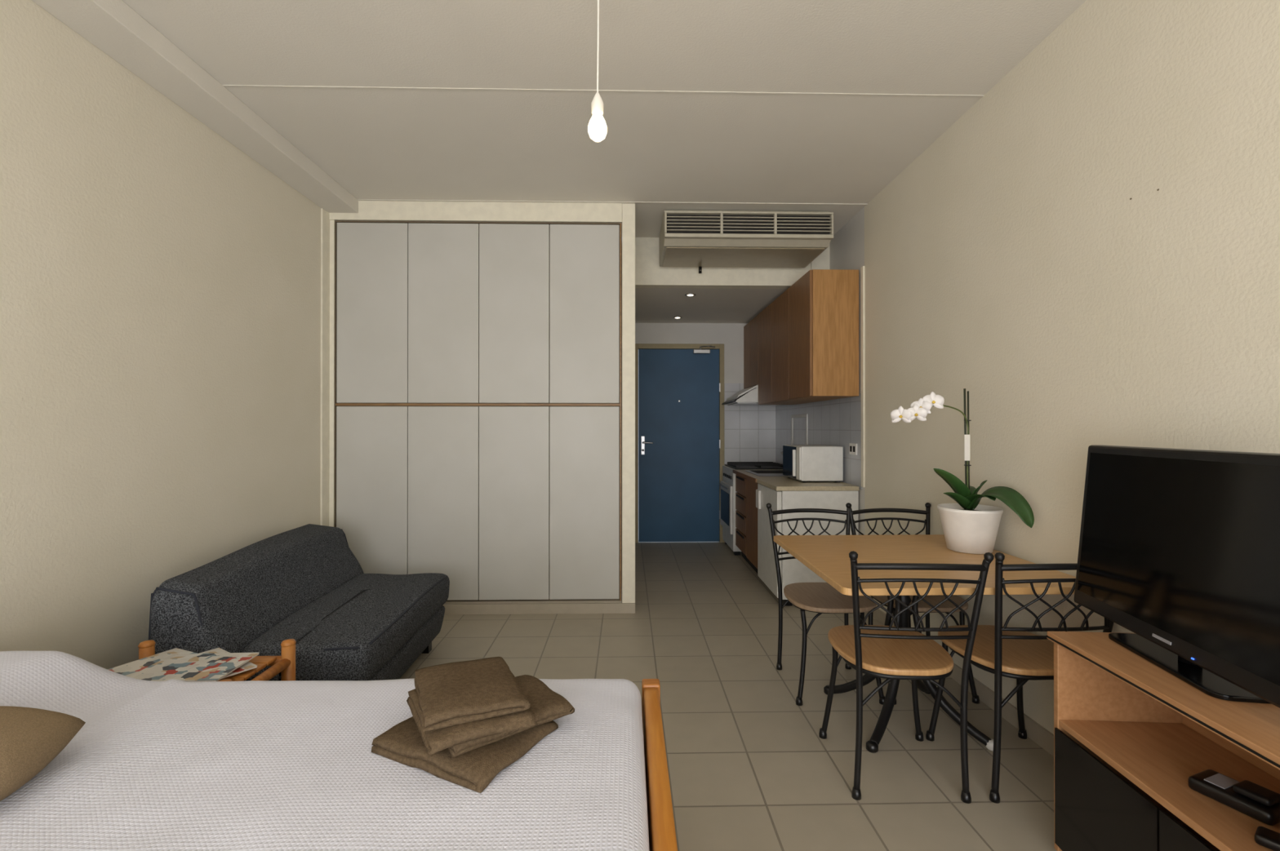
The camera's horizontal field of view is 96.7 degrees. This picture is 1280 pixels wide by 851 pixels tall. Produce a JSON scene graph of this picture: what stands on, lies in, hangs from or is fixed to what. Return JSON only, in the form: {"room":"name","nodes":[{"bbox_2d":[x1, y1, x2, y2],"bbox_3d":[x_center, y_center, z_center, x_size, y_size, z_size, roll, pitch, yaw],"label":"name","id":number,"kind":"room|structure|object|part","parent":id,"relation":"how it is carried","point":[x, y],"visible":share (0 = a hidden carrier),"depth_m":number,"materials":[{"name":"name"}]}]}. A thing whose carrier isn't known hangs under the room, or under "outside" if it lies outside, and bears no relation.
{"room":"studio apartment","nodes":[
{"label":"studio apartment","id":0,"kind":"room"},
{"bbox_2d":[0,0,320,670],"bbox_3d":[-2.024,-0.126,1.229,0.100,2.700,6.350,0,0,-1],"label":"wall","id":1,"kind":"structure","parent":0,"point":[160,285],"depth_m":2.23,"materials":[{"name":"paint"}]},
{"bbox_2d":[31,0,358,213],"bbox_3d":[-1.867,-1.434,0.931,0.200,0.085,5.538,0,0,-1],"label":"ceiling beam","id":2,"kind":"structure","parent":1,"relation":"attached to","point":[113,27],"depth_m":2.36,"materials":[{"name":"beige paint"}]},
{"bbox_2d":[122,0,1085,237],"bbox_3d":[-0.206,-1.526,1.261,3.735,0.100,6.320,0,0,-1],"label":"ceiling","id":3,"kind":"structure","parent":0,"point":[375,144],"depth_m":2.46,"materials":[{"name":"paint"}]},
{"bbox_2d":[587,0,607,142],"bbox_3d":[-0.134,-1.188,1.802,0.080,0.572,0.080,0,0,-1],"label":"pendant light bulb","id":4,"kind":"object","parent":3,"relation":"hanging from","point":[597,127],"visible":1,"depth_m":1.79,"materials":[{"name":"white glass"}]},
{"bbox_3d":[-0.134,-0.945,1.801,0.060,0.087,0.060,0,0,-1],"label":"glass bulb","id":5,"kind":"part","parent":4,"relation":"part of","materials":[{"name":"white glass"}]},
{"bbox_3d":[-0.133,-1.249,1.802,0.009,0.400,0.006,0,0,-1],"label":"cord","id":6,"kind":"part","parent":4,"relation":"part of","materials":[{"name":"white plastic"}]},
{"bbox_2d":[222,84,984,97],"bbox_3d":[-0.135,-1.470,2.499,3.335,0.003,0.011,0,0,-1],"label":"joint","id":7,"kind":"object","parent":3,"relation":"attached to","point":[225,86],"depth_m":2.50,"materials":[{"name":"white paint"}]},
{"bbox_2d":[357,199,867,204],"bbox_3d":[-0.163,-1.464,3.728,3.335,0.005,0.012,0,0,-1],"label":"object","id":8,"kind":"object","parent":3,"relation":"attached to","point":[357,199],"depth_m":3.72,"materials":[{"name":"beige paint"}]},
{"bbox_2d":[622,203,635,603],"bbox_3d":[-0.102,-0.113,4.947,0.087,2.700,2.405,0,0,-1],"label":"wall","id":9,"kind":"structure","parent":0,"point":[628,210],"depth_m":3.74,"materials":[{"name":"beige paint"}]},
{"bbox_2d":[635,323,776,542],"bbox_3d":[0.682,0.076,6.097,1.535,2.330,0.100,0,0,-1],"label":"wall","id":10,"kind":"structure","parent":0,"point":[729,335],"depth_m":6.05,"materials":[{"name":"paint"}]},
{"bbox_2d":[638,349,719,542],"bbox_3d":[0.414,0.211,6.055,0.858,2.044,0.040,0,0,-1],"label":"door","id":11,"kind":"structure","parent":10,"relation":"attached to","point":[678,473],"depth_m":6.04,"materials":[{"name":"blue wood"}]},
{"bbox_2d":[640,435,644,454],"bbox_3d":[0.031,0.211,6.022,0.040,0.200,0.009,0,0,-1],"label":"plate","id":12,"kind":"object","parent":11,"relation":"attached to","point":[642,437],"depth_m":6.02,"materials":[{"name":"silver metal"}]},
{"bbox_2d":[693,349,710,354],"bbox_3d":[0.652,-0.781,6.009,0.180,0.045,0.040,0,0,-1],"label":"door closer","id":13,"kind":"object","parent":11,"relation":"attached to","point":[695,351],"depth_m":5.99,"materials":[{"name":"metal"}]},
{"bbox_2d":[635,343,724,542],"bbox_3d":[0.416,0.188,6.071,0.955,2.107,0.100,0,0,-1],"label":"frame","id":14,"kind":"object","parent":10,"relation":"attached to","point":[637,346],"visible":0.77,"depth_m":6.03,"materials":[{"name":"paint"}]},
{"bbox_2d":[699,345,715,349],"bbox_3d":[0.714,-0.820,5.985,0.166,0.035,0.080,0,0,-1],"label":"door closer arm","id":15,"kind":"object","parent":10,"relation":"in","point":[708,345],"depth_m":5.98,"materials":[{"name":"metal"}]},
{"bbox_2d":[719,383,720,519],"bbox_3d":[0.845,0.271,6.025,0.012,1.440,0.010,0,0,-1],"label":"hinges","id":16,"kind":"object","parent":10,"relation":"attached to","point":[719,384],"visible":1,"depth_m":6.02,"materials":[{"name":"metal"}]},
{"bbox_2d":[724,383,775,464],"bbox_3d":[1.173,-0.014,6.056,0.544,0.870,0.006,0,0,-1],"label":"wall tile","id":17,"kind":"structure","parent":10,"relation":"attached to","point":[749,430],"depth_m":6.05,"materials":[{"name":"white tile"}]},
{"bbox_2d":[635,288,787,323],"bbox_3d":[0.707,-1.141,5.357,1.720,0.100,1.630,0,0,-1],"label":"ceiling","id":18,"kind":"structure","parent":0,"point":[652,305],"depth_m":5.14,"materials":[{"name":"paint"}]},
{"bbox_2d":[684,293,695,297],"bbox_3d":[0.421,-1.089,4.755,0.090,0.009,0.090,0,0,-1],"label":"recessed light","id":19,"kind":"object","parent":18,"relation":"in","point":[686,295],"visible":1,"depth_m":4.74,"materials":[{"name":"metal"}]},
{"bbox_2d":[400,542,1056,850],"bbox_3d":[-0.226,1.277,2.116,3.735,0.100,8.050,0,0,-1],"label":"floor","id":20,"kind":"structure","parent":0,"point":[750,769],"depth_m":2.35,"materials":[{"name":"tile"}]},
{"bbox_2d":[137,639,296,681],"bbox_3d":[-1.421,0.975,1.764,0.516,0.502,0.356,0,0,-1],"label":"wooden side table","id":21,"kind":"object","parent":20,"relation":"on","point":[285,664],"visible":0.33,"depth_m":1.90,"materials":[{"name":"wood"}]},
{"bbox_3d":[-1.461,0.767,1.754,0.272,0.006,0.202,0,0,6],"label":"magazine","id":22,"kind":"object","parent":21,"relation":"on","visible":0},
{"bbox_2d":[199,648,257,679],"bbox_3d":[-1.371,0.758,1.776,0.272,0.006,0.202,0,0,33],"label":"magazine","id":23,"kind":"object","parent":22,"relation":"on","point":[248,666],"visible":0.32,"depth_m":1.78,"materials":[{"name":"paper"}]},
{"bbox_2d":[107,648,197,677],"bbox_3d":[-1.471,0.750,1.764,0.272,0.006,0.202,0,0,23],"label":"magazine","id":24,"kind":"object","parent":23,"relation":"on","point":[129,669],"visible":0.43,"depth_m":1.79,"materials":[{"name":"paper"}]},
{"bbox_2d":[128,653,258,681],"bbox_3d":[-1.371,0.743,1.746,0.272,0.006,0.202,0,0,-3],"label":"magazine","id":25,"kind":"object","parent":24,"relation":"on","point":[182,667],"visible":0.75,"depth_m":1.74,"materials":[{"name":"paper"}]},
{"bbox_2d":[148,524,449,681],"bbox_3d":[-1.490,0.891,2.678,0.922,0.676,1.338,0,0,-1],"label":"sofa","id":26,"kind":"object","parent":20,"relation":"on","point":[305,584],"visible":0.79,"depth_m":2.37,"materials":[{"name":"black fabric"}]},
{"bbox_3d":[-1.727,0.859,2.673,0.394,0.612,1.353,0,0,-4],"label":"backrest","id":27,"kind":"part","parent":26,"relation":"part of","materials":[{"name":"grey fabric"}]},
{"bbox_2d":[241,573,449,681],"bbox_3d":[-1.299,0.901,2.653,0.541,0.186,1.090,0,0,-1],"label":"seat cushion","id":28,"kind":"object","parent":26,"relation":"on","point":[351,626],"depth_m":2.39,"materials":[{"name":"grey fabric"}]},
{"bbox_3d":[-1.312,1.083,2.657,0.514,0.172,1.060,0,0,-1],"label":"seat","id":29,"kind":"part","parent":26,"relation":"part of","materials":[{"name":"grey fabric"}]},
{"bbox_2d":[0,651,677,850],"bbox_3d":[-0.923,0.899,0.851,1.994,0.647,1.540,0,0,-1],"label":"double bed","id":30,"kind":"object","parent":20,"relation":"on","point":[172,765],"visible":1,"depth_m":1.12,"materials":[{"name":"white fabric"}]},
{"bbox_2d":[0,706,85,801],"bbox_3d":[-1.329,0.611,1.042,0.395,0.147,0.266,0,0,-17],"label":"throw cushion","id":31,"kind":"object","parent":30,"relation":"on","point":[30,739],"visible":1,"depth_m":1.09,"materials":[{"name":"fabric"}]},
{"bbox_2d":[371,657,574,793],"bbox_3d":[-0.364,0.629,1.291,0.352,0.124,0.380,0,0,33],"label":"folded towels","id":32,"kind":"object","parent":30,"relation":"on","point":[471,721],"visible":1,"depth_m":1.19,"materials":[{"name":"brown fabric"}]},
{"bbox_3d":[0.048,0.867,0.858,0.044,0.272,1.480,0,0,-1],"label":"foot rail","id":33,"kind":"part","parent":30,"relation":"part of","materials":[{"name":"brown wood"}]},
{"bbox_2d":[320,200,635,615],"bbox_3d":[-1.037,-0.116,3.980,2.000,2.700,0.695,0,0,-1],"label":"wardrobe","id":34,"kind":"object","parent":20,"relation":"on","point":[478,365],"depth_m":3.73,"materials":[{"name":"grey wood"}]},
{"bbox_2d":[719,462,782,555],"bbox_3d":[1.135,0.810,5.712,0.622,0.860,0.605,0,0,-1],"label":"gas stove","id":35,"kind":"object","parent":20,"relation":"on","point":[727,485],"visible":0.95,"depth_m":5.56,"materials":[{"name":"white metal"}]},
{"bbox_2d":[719,480,733,534],"bbox_3d":[0.851,0.810,5.706,0.054,0.460,0.575,0,0,-1],"label":"oven","id":36,"kind":"object","parent":35,"relation":"in","point":[726,486],"depth_m":5.57,"materials":[{"name":"metal"}]},
{"bbox_2d":[724,464,782,469],"bbox_3d":[1.159,0.414,5.714,0.520,0.012,0.575,0,0,-1],"label":"cooktop","id":37,"kind":"object","parent":35,"relation":"in","point":[726,466],"depth_m":5.57,"materials":[{"name":"black glass"}]},
{"bbox_2d":[733,469,858,573],"bbox_3d":[1.185,0.826,4.631,0.574,0.820,1.550,0,0,-1],"label":"kitchen base cabinet","id":38,"kind":"object","parent":20,"relation":"on","point":[746,483],"visible":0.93,"depth_m":4.68,"materials":[{"name":"brown wood"}]},
{"bbox_2d":[745,451,785,476],"bbox_3d":[1.177,0.312,4.937,0.420,0.210,0.580,0,0,-1],"label":"sink","id":39,"kind":"object","parent":38,"relation":"in","point":[762,473],"depth_m":4.92,"materials":[{"name":"silver metal"}]},
{"bbox_2d":[735,469,858,491],"bbox_3d":[1.189,0.431,4.632,0.566,0.030,1.550,0,0,-1],"label":"countertop","id":40,"kind":"structure","parent":38,"relation":"on","point":[776,483],"depth_m":4.01,"materials":[{"name":"laminate"}]},
{"bbox_2d":[782,444,843,482],"bbox_3d":[1.296,0.284,4.335,0.340,0.262,0.450,0,0,-1],"label":"microwave oven","id":41,"kind":"object","parent":38,"relation":"on","point":[803,463],"visible":1,"depth_m":4.11,"materials":[{"name":"white metal"}]},
{"bbox_3d":[1.153,0.277,4.374,0.013,0.236,0.355,0,0,-1],"label":"door glass","id":42,"kind":"part","parent":41,"relation":"part of","materials":[{"name":"black glass"}]},
{"bbox_3d":[1.139,0.277,4.205,0.022,0.196,0.014,0,0,-1],"label":"door handle","id":43,"kind":"part","parent":41,"relation":"part of","materials":[{"name":"white plastic"}]},
{"bbox_3d":[1.158,0.277,4.152,0.013,0.236,0.080,0,0,-1],"label":"control panel","id":44,"kind":"part","parent":41,"relation":"part of","materials":[{"name":"white plastic"}]},
{"bbox_2d":[755,483,858,606],"bbox_3d":[1.194,0.840,4.158,0.578,0.789,0.585,0,0,-1],"label":"fridge","id":45,"kind":"object","parent":20,"relation":"on","point":[792,571],"visible":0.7,"depth_m":3.87,"materials":[{"name":"white metal"}]},
{"bbox_3d":[0.909,0.565,4.370,0.020,0.140,0.100,0,0,-1],"label":"handle","id":46,"kind":"part","parent":45,"relation":"part of","materials":[{"name":"white plastic"}]},
{"bbox_3d":[0.941,0.812,4.151,0.033,0.725,0.578,0,0,-1],"label":"door","id":47,"kind":"part","parent":45,"relation":"part of","materials":[{"name":"white metal"}]},
{"bbox_2d":[766,502,884,706],"bbox_3d":[0.882,0.816,2.729,0.446,0.828,0.516,0,0,-1],"label":"dining chair","id":48,"kind":"object","parent":20,"relation":"on","point":[820,598],"visible":0.64,"depth_m":2.71,"materials":[{"name":"black metal"}]},
{"bbox_3d":[0.883,0.808,2.686,0.386,0.021,0.430,0,0,-1],"label":"seat","id":49,"kind":"part","parent":48,"relation":"part of","materials":[{"name":"brown wood"}]},
{"bbox_2d":[818,551,994,804],"bbox_3d":[0.897,0.813,2.018,0.446,0.828,0.516,0,0,3],"label":"dining chair","id":50,"kind":"object","parent":20,"relation":"on","point":[890,653],"visible":1,"depth_m":1.86,"materials":[{"name":"black metal"}]},
{"bbox_3d":[0.898,0.806,2.060,0.386,0.021,0.430,0,0,3],"label":"seat","id":51,"kind":"part","parent":50,"relation":"part of","materials":[{"name":"brown wood"}]},
{"bbox_2d":[845,502,979,705],"bbox_3d":[1.299,0.816,2.739,0.446,0.828,0.516,0,0,-1],"label":"dining chair","id":52,"kind":"object","parent":20,"relation":"on","point":[947,606],"visible":0.44,"depth_m":2.88,"materials":[{"name":"black metal"}]},
{"bbox_3d":[1.300,0.808,2.696,0.386,0.021,0.430,0,0,-1],"label":"seat","id":53,"kind":"part","parent":52,"relation":"part of","materials":[{"name":"brown wood"}]},
{"bbox_2d":[773,534,1075,753],"bbox_3d":[1.080,0.878,2.297,0.865,0.700,0.910,0,0,-1],"label":"dining table","id":54,"kind":"object","parent":20,"relation":"on","point":[827,557],"visible":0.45,"depth_m":2.24,"materials":[{"name":"brown wood"}]},
{"bbox_2d":[889,388,1034,554],"bbox_3d":[1.282,0.185,2.340,0.474,0.685,0.381,0,0,-1],"label":"potted orchid","id":55,"kind":"object","parent":54,"relation":"on","point":[969,526],"visible":1,"depth_m":2.34,"materials":[{"name":"white ceramic"}]},
{"bbox_3d":[1.077,-0.045,2.349,0.064,0.069,0.058,0,0,-1],"label":"flower","id":56,"kind":"part","parent":55,"relation":"part of","materials":[{"name":"white plant"}]},
{"bbox_3d":[1.133,-0.052,2.335,0.079,0.069,0.036,0,0,-1],"label":"flower","id":57,"kind":"part","parent":55,"relation":"part of","materials":[{"name":"white plant"}]},
{"bbox_3d":[1.159,-0.081,2.346,0.065,0.066,0.049,0,0,-1],"label":"flower","id":58,"kind":"part","parent":55,"relation":"part of","materials":[{"name":"white plant"}]},
{"bbox_3d":[1.208,-0.105,2.342,0.088,0.071,0.017,0,0,-1],"label":"flower","id":59,"kind":"part","parent":55,"relation":"part of","materials":[{"name":"white plant"}]},
{"bbox_3d":[1.250,0.136,2.382,0.290,0.445,0.010,0,0,-9],"label":"flower stem","id":60,"kind":"part","parent":55,"relation":"part of","materials":[{"name":"green plant"}]},
{"bbox_3d":[1.397,0.437,2.411,0.242,0.182,0.242,0,0,-1],"label":"pot","id":61,"kind":"part","parent":55,"relation":"part of","materials":[{"name":"white ceramic"}]},
{"bbox_2d":[925,552,1113,804],"bbox_3d":[1.329,0.813,2.018,0.446,0.828,0.516,0,0,-2],"label":"dining chair","id":62,"kind":"object","parent":20,"relation":"on","point":[1018,654],"visible":0.72,"depth_m":1.85,"materials":[{"name":"black metal"}]},
{"bbox_3d":[1.328,0.806,2.060,0.386,0.021,0.430,0,0,-2],"label":"seat","id":63,"kind":"part","parent":62,"relation":"part of","materials":[{"name":"brown wood"}]},
{"bbox_2d":[1046,631,1279,850],"bbox_3d":[1.310,0.904,1.240,0.362,0.640,0.740,0,0,3],"label":"tv stand","id":64,"kind":"object","parent":20,"relation":"on","point":[1130,735],"visible":0.73,"depth_m":1.40,"materials":[{"name":"brown wood"}]},
{"bbox_2d":[1073,444,1279,708],"bbox_3d":[1.332,0.322,1.384,0.155,0.526,0.745,0,0,10],"label":"flat-screen tv","id":65,"kind":"object","parent":64,"relation":"on","point":[1179,549],"visible":1,"depth_m":1.32,"materials":[{"name":"black plastic"}]},
{"bbox_2d":[1187,769,1279,826],"bbox_3d":[1.302,0.797,1.238,0.090,0.047,0.140,0,0,-21],"label":"cordless phone base","id":66,"kind":"object","parent":64,"relation":"on","point":[1258,802],"visible":1,"depth_m":1.21,"materials":[{"name":"black plastic"}]},
{"bbox_2d":[1254,826,1279,850],"bbox_3d":[1.276,0.809,1.057,0.050,0.022,0.180,0,0,-36],"label":"remote control","id":67,"kind":"object","parent":64,"relation":"on","point":[1265,837],"visible":1,"depth_m":1.11,"materials":[{"name":"black plastic"}]},
{"bbox_2d":[635,237,829,288],"bbox_3d":[0.719,-1.279,4.492,1.535,0.370,0.100,0,0,-1],"label":"bulkhead","id":68,"kind":"object","parent":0,"point":[648,272],"depth_m":4.44,"materials":[{"name":"beige paint"}]},
{"bbox_2d":[658,209,833,273],"bbox_3d":[0.766,-1.278,4.113,1.220,0.365,0.660,0,0,-1],"label":"air conditioner","id":69,"kind":"object","parent":68,"relation":"attached to","point":[688,237],"depth_m":3.83,"materials":[{"name":"white plastic"}]},
{"bbox_2d":[791,413,808,444],"bbox_3d":[1.458,0.138,5.210,0.012,0.480,0.470,0,0,-1],"label":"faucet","id":70,"kind":"object","parent":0,"point":[803,415],"depth_m":5.16,"materials":[{"name":"silver metal"}]},
{"bbox_2d":[776,0,1279,734],"bbox_3d":[1.591,-0.122,2.163,0.100,2.700,8.050,0,0,-1],"label":"wall","id":71,"kind":"structure","parent":0,"point":[1012,264],"depth_m":2.02,"materials":[{"name":"paint"}]},
{"bbox_2d":[743,269,858,404],"bbox_3d":[1.296,-0.627,4.958,0.336,0.860,2.190,0,0,-1],"label":"upper cabinet","id":72,"kind":"object","parent":71,"relation":"attached to","point":[802,348],"visible":0.98,"depth_m":3.96,"materials":[{"name":"brown wood"}]},
{"bbox_2d":[721,385,771,405],"bbox_3d":[1.158,-0.299,5.719,0.578,0.175,0.620,0,0,-1],"label":"range hood","id":73,"kind":"object","parent":72,"relation":"attached to","point":[749,396],"visible":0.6,"depth_m":5.41,"materials":[{"name":"white metal"}]},
{"bbox_2d":[775,393,862,489],"bbox_3d":[1.473,0.112,4.955,0.006,0.650,2.220,0,0,-1],"label":"wall tile","id":74,"kind":"structure","parent":71,"relation":"attached to","point":[836,422],"depth_m":4.46,"materials":[{"name":"white tile"}]},
{"bbox_2d":[848,443,857,455],"bbox_3d":[1.486,0.164,3.965,0.013,0.080,0.120,0,0,-1],"label":"wall socket","id":75,"kind":"object","parent":74,"relation":"attached to","point":[852,446],"depth_m":3.95,"materials":[{"name":"white plastic"}]},
{"bbox_2d":[860,266,865,487],"bbox_3d":[1.496,-0.327,3.819,0.012,1.480,0.035,0,0,-1],"label":"trim","id":76,"kind":"structure","parent":71,"relation":"attached to","point":[862,268],"depth_m":3.80,"materials":[{"name":"paint"}]},
{"bbox_2d":[866,608,1053,756],"bbox_3d":[1.562,1.186,1.002,0.010,0.075,5.540,0,0,-1],"label":"baseboard","id":77,"kind":"structure","parent":71,"relation":"attached to","point":[1035,732],"depth_m":2.35,"materials":[{"name":"tile"}]}
]}

